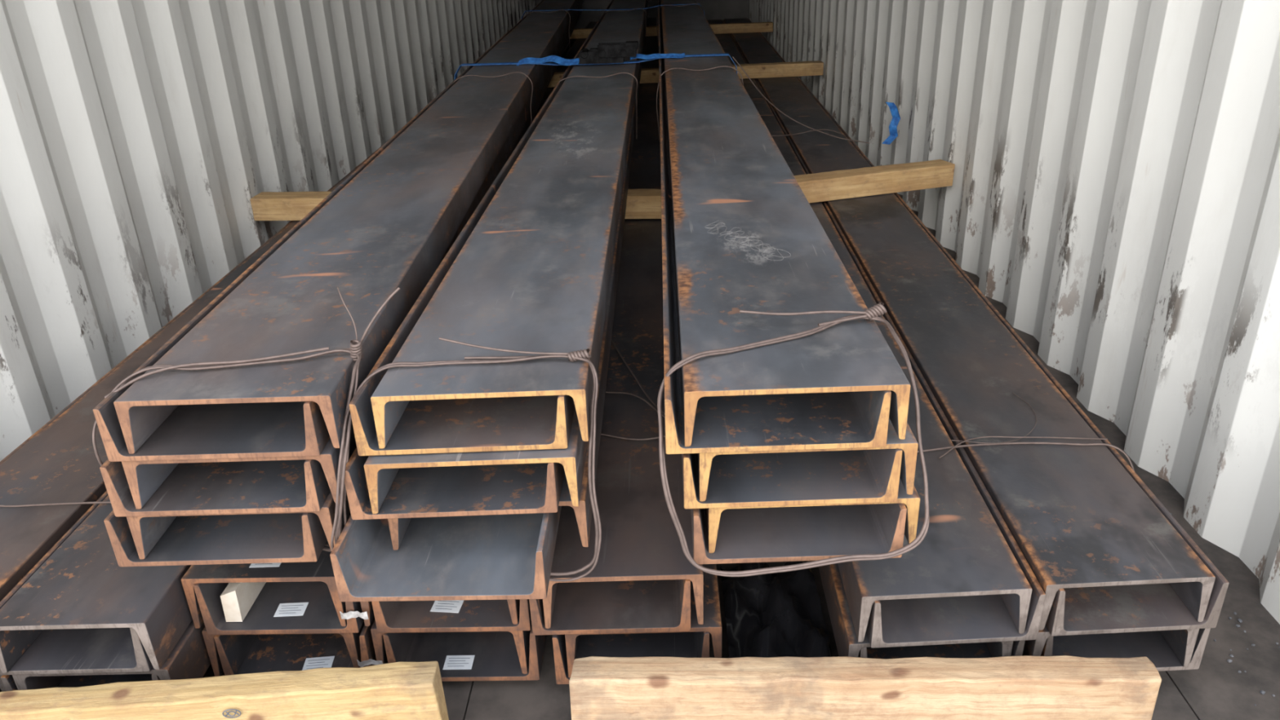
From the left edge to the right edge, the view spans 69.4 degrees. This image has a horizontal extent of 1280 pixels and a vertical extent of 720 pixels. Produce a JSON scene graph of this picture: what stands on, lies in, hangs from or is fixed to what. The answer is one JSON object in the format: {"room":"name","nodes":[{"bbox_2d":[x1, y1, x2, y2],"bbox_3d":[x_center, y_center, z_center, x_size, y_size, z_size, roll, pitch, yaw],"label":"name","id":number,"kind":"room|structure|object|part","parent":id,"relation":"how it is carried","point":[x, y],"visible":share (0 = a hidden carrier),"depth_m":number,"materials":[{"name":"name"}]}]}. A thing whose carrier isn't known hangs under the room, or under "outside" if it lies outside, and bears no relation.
{"room":"shipping container interior","nodes":[
{"label":"shipping container interior","id":0,"kind":"room"},
{"bbox_2d":[0,0,535,461],"bbox_3d":[-1.444,-2.858,6.002,0.042,2.620,11.685,-1,25,2],"label":"wall","id":1,"kind":"structure","parent":0,"point":[138,138],"depth_m":2.85,"materials":[{"name":"metal"}]},
{"bbox_2d":[534,0,749,28],"bbox_3d":[0.000,-5.328,11.216,2.775,2.680,0.030,-1,25,2],"label":"wall","id":2,"kind":"structure","parent":0,"point":[713,9],"depth_m":11.62,"materials":[{"name":"metal"}]},
{"bbox_2d":[202,38,1279,719],"bbox_3d":[-0.056,-1.672,6.492,2.735,0.029,11.620,-1,25,2],"label":"floor","id":3,"kind":"structure","parent":0,"point":[1215,691],"depth_m":1.63,"materials":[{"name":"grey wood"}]},
{"bbox_2d":[0,661,448,719],"bbox_3d":[-0.859,0.589,1.431,1.107,0.180,0.056,-3,25,-3],"label":"timber beam","id":4,"kind":"structure","parent":3,"relation":"on","point":[396,691],"depth_m":1.40,"materials":[{"name":"yellow wood"}]},
{"bbox_2d":[222,709,241,718],"bbox_3d":[-0.615,0.533,1.393,0.028,0.018,0.002,-3,25,-3],"label":"stamp","id":5,"kind":"object","parent":4,"relation":"attached to","point":[227,709],"visible":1,"depth_m":1.39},
{"bbox_2d":[181,21,597,681],"bbox_3d":[-0.379,-1.691,6.174,0.574,0.227,10.221,-1,25,2],"label":"bundle","id":6,"kind":"object","parent":3,"relation":"on","point":[237,605],"visible":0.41,"depth_m":1.58,"materials":[{"name":"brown metal"}]},
{"bbox_2d":[249,562,281,567],"bbox_3d":[-0.625,0.337,1.552,0.050,0.001,0.034,-2,25,0],"label":"label","id":7,"kind":"object","parent":6,"relation":"on","point":[276,564],"visible":0.27,"depth_m":1.54,"materials":[{"name":"paper"}]},
{"bbox_2d":[273,602,308,617],"bbox_3d":[-0.602,0.430,1.595,0.050,0.001,0.034,-2,25,-1],"label":"label","id":8,"kind":"object","parent":6,"relation":"on","point":[295,609],"visible":1,"depth_m":1.59,"materials":[{"name":"paper"}]},
{"bbox_2d":[302,656,334,670],"bbox_3d":[-0.568,0.537,1.633,0.050,0.001,0.034,-4,25,-4],"label":"label","id":9,"kind":"object","parent":6,"relation":"on","point":[317,662],"visible":0.93,"depth_m":1.64,"materials":[{"name":"paper"}]},
{"bbox_2d":[430,600,464,613],"bbox_3d":[-0.332,0.423,1.592,0.050,0.001,0.034,1,25,7],"label":"label","id":10,"kind":"object","parent":6,"relation":"on","point":[450,606],"visible":0.9,"depth_m":1.59,"materials":[{"name":"paper"}]},
{"bbox_2d":[443,655,475,669],"bbox_3d":[-0.319,0.532,1.626,0.050,0.001,0.034,-1,25,2],"label":"label","id":11,"kind":"object","parent":6,"relation":"on","point":[451,662],"visible":1,"depth_m":1.63,"materials":[{"name":"paper"}]},
{"bbox_2d":[528,17,721,684],"bbox_3d":[0.066,-1.773,6.287,0.314,0.248,10.513,-1,25,2],"label":"bundle","id":12,"kind":"object","parent":3,"relation":"on","point":[642,597],"visible":0.44,"depth_m":1.65,"materials":[{"name":"metal"}]},
{"bbox_2d":[249,188,661,220],"bbox_3d":[-0.610,-0.569,3.386,1.653,0.085,0.104,1,25,5],"label":"board","id":13,"kind":"object","parent":12,"relation":"on","point":[642,203],"visible":0.24,"depth_m":3.40,"materials":[{"name":"brown wood"}]},
{"bbox_2d":[720,560,831,657],"bbox_3d":[0.248,0.479,1.696,0.180,0.060,0.360,-1,25,2],"label":"plastic film","id":14,"kind":"object","parent":3,"relation":"on","point":[780,614],"visible":0.63,"depth_m":1.71,"materials":[{"name":"black plastic"}]},
{"bbox_2d":[568,655,1161,719],"bbox_3d":[0.334,0.547,1.435,0.879,0.180,0.055,-1,25,2],"label":"timber beam","id":15,"kind":"structure","parent":3,"relation":"on","point":[1021,687],"depth_m":1.39,"materials":[{"name":"brown wood"}]},
{"bbox_2d":[1169,512,1279,706],"bbox_3d":[0.969,0.467,1.770,0.391,0.006,0.949,-1,25,2],"label":"debris","id":16,"kind":"object","parent":3,"relation":"on","point":[1240,620],"visible":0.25,"depth_m":1.66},
{"bbox_2d":[749,0,1279,624],"bbox_3d":[1.252,-2.915,5.926,0.042,2.620,11.685,-1,25,2],"label":"wall","id":17,"kind":"structure","parent":0,"point":[1115,187],"depth_m":2.31,"materials":[{"name":"metal"}]},
{"bbox_2d":[882,102,900,144],"bbox_3d":[1.162,-1.092,4.269,0.072,0.189,0.026,17,31,35],"label":"strap","id":18,"kind":"object","parent":17,"relation":"attached to","point":[895,119],"visible":1,"depth_m":4.26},
{"bbox_3d":[0.744,-0.849,4.555,0.558,0.060,0.103,-1,25,2],"label":"board","id":19,"kind":"object","parent":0,"visible":0},
{"bbox_2d":[706,17,1229,671],"bbox_3d":[0.798,-1.681,5.993,0.620,0.229,10.045,-1,25,2],"label":"bundle","id":20,"kind":"object","parent":19,"relation":"on","point":[1041,539],"visible":0.75,"depth_m":1.64,"materials":[{"name":"metal"}]},
{"bbox_2d":[569,22,773,39],"bbox_3d":[0.041,-3.214,9.038,2.517,0.085,0.104,-2,25,0],"label":"board","id":21,"kind":"object","parent":20,"relation":"on","point":[754,27],"visible":0.41,"depth_m":9.00,"materials":[{"name":"brown wood"}]},
{"bbox_2d":[732,57,869,143],"bbox_3d":[0.751,-1.212,4.308,0.650,0.390,0.015,5,26,14],"label":"strand","id":22,"kind":"object","parent":20,"relation":"attached to","point":[732,57],"visible":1,"depth_m":4.34,"materials":[{"name":"metal"}]},
{"bbox_2d":[794,159,955,203],"bbox_3d":[0.734,-0.658,3.480,0.975,0.085,0.104,-9,26,-15],"label":"board","id":23,"kind":"object","parent":20,"relation":"on","point":[904,177],"visible":0.63,"depth_m":3.48,"materials":[{"name":"brown wood"}]},
{"bbox_3d":[-1.035,-0.807,4.607,0.521,0.050,0.103,-1,25,2],"label":"board","id":24,"kind":"object","parent":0,"visible":0},
{"bbox_2d":[0,39,573,692],"bbox_3d":[-1.028,-1.531,5.830,0.569,0.224,9.630,-2,25,1],"label":"bundle","id":25,"kind":"object","parent":24,"relation":"on","point":[71,616],"visible":0.3,"depth_m":1.55,"materials":[{"name":"metal"}]},
{"bbox_2d":[547,61,823,87],"bbox_3d":[0.065,-1.928,6.266,2.378,0.085,0.104,-4,25,-4],"label":"board","id":26,"kind":"object","parent":25,"relation":"on","point":[651,75],"visible":0.34,"depth_m":6.28,"materials":[{"name":"brown wood"}]},
{"bbox_2d":[92,0,583,566],"bbox_3d":[-0.684,-2.081,6.120,0.464,0.407,10.614,-2,25,0],"label":"bundle","id":27,"kind":"object","parent":26,"relation":"on","point":[223,446],"visible":0.95,"depth_m":1.45,"materials":[{"name":"metal"}]},
{"bbox_2d":[454,40,737,79],"bbox_3d":[-0.213,-1.336,4.456,1.422,0.365,0.103,-1,25,2],"label":"strap","id":28,"kind":"object","parent":27,"relation":"on","point":[606,53],"visible":1,"depth_m":4.38,"materials":[{"name":"blue polyester webbing"},{"name":"black steel"}]},
{"bbox_3d":[-0.183,-1.431,4.374,0.210,0.055,0.006,-1,25,2],"label":"plate","id":29,"kind":"part","parent":28,"relation":"part of","materials":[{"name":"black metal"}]},
{"bbox_3d":[-0.109,-1.456,4.353,0.180,0.058,0.006,-1,25,2],"label":"handle plate","id":30,"kind":"part","parent":28,"relation":"part of","materials":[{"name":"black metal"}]},
{"bbox_3d":[-0.107,-1.490,4.428,0.180,0.058,0.006,-1,25,2],"label":"handle plate","id":31,"kind":"part","parent":28,"relation":"part of","materials":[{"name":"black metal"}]},
{"bbox_2d":[329,0,648,601],"bbox_3d":[-0.160,-2.049,6.114,0.403,0.348,10.701,-1,25,2],"label":"bundle","id":32,"kind":"object","parent":26,"relation":"on","point":[480,418],"visible":0.99,"depth_m":1.44,"materials":[{"name":"metal"}]},
{"bbox_2d":[521,3,704,18],"bbox_3d":[-0.217,-2.715,7.510,1.542,0.294,0.060,-1,25,2],"label":"strap","id":33,"kind":"object","parent":32,"relation":"on","point":[696,3],"visible":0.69,"depth_m":7.45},
{"bbox_2d":[656,0,929,577],"bbox_3d":[0.301,-2.076,6.073,0.387,0.318,10.637,-1,25,2],"label":"bundle","id":34,"kind":"object","parent":26,"relation":"on","point":[786,399],"visible":1,"depth_m":1.39,"materials":[{"name":"metal"}]}
]}

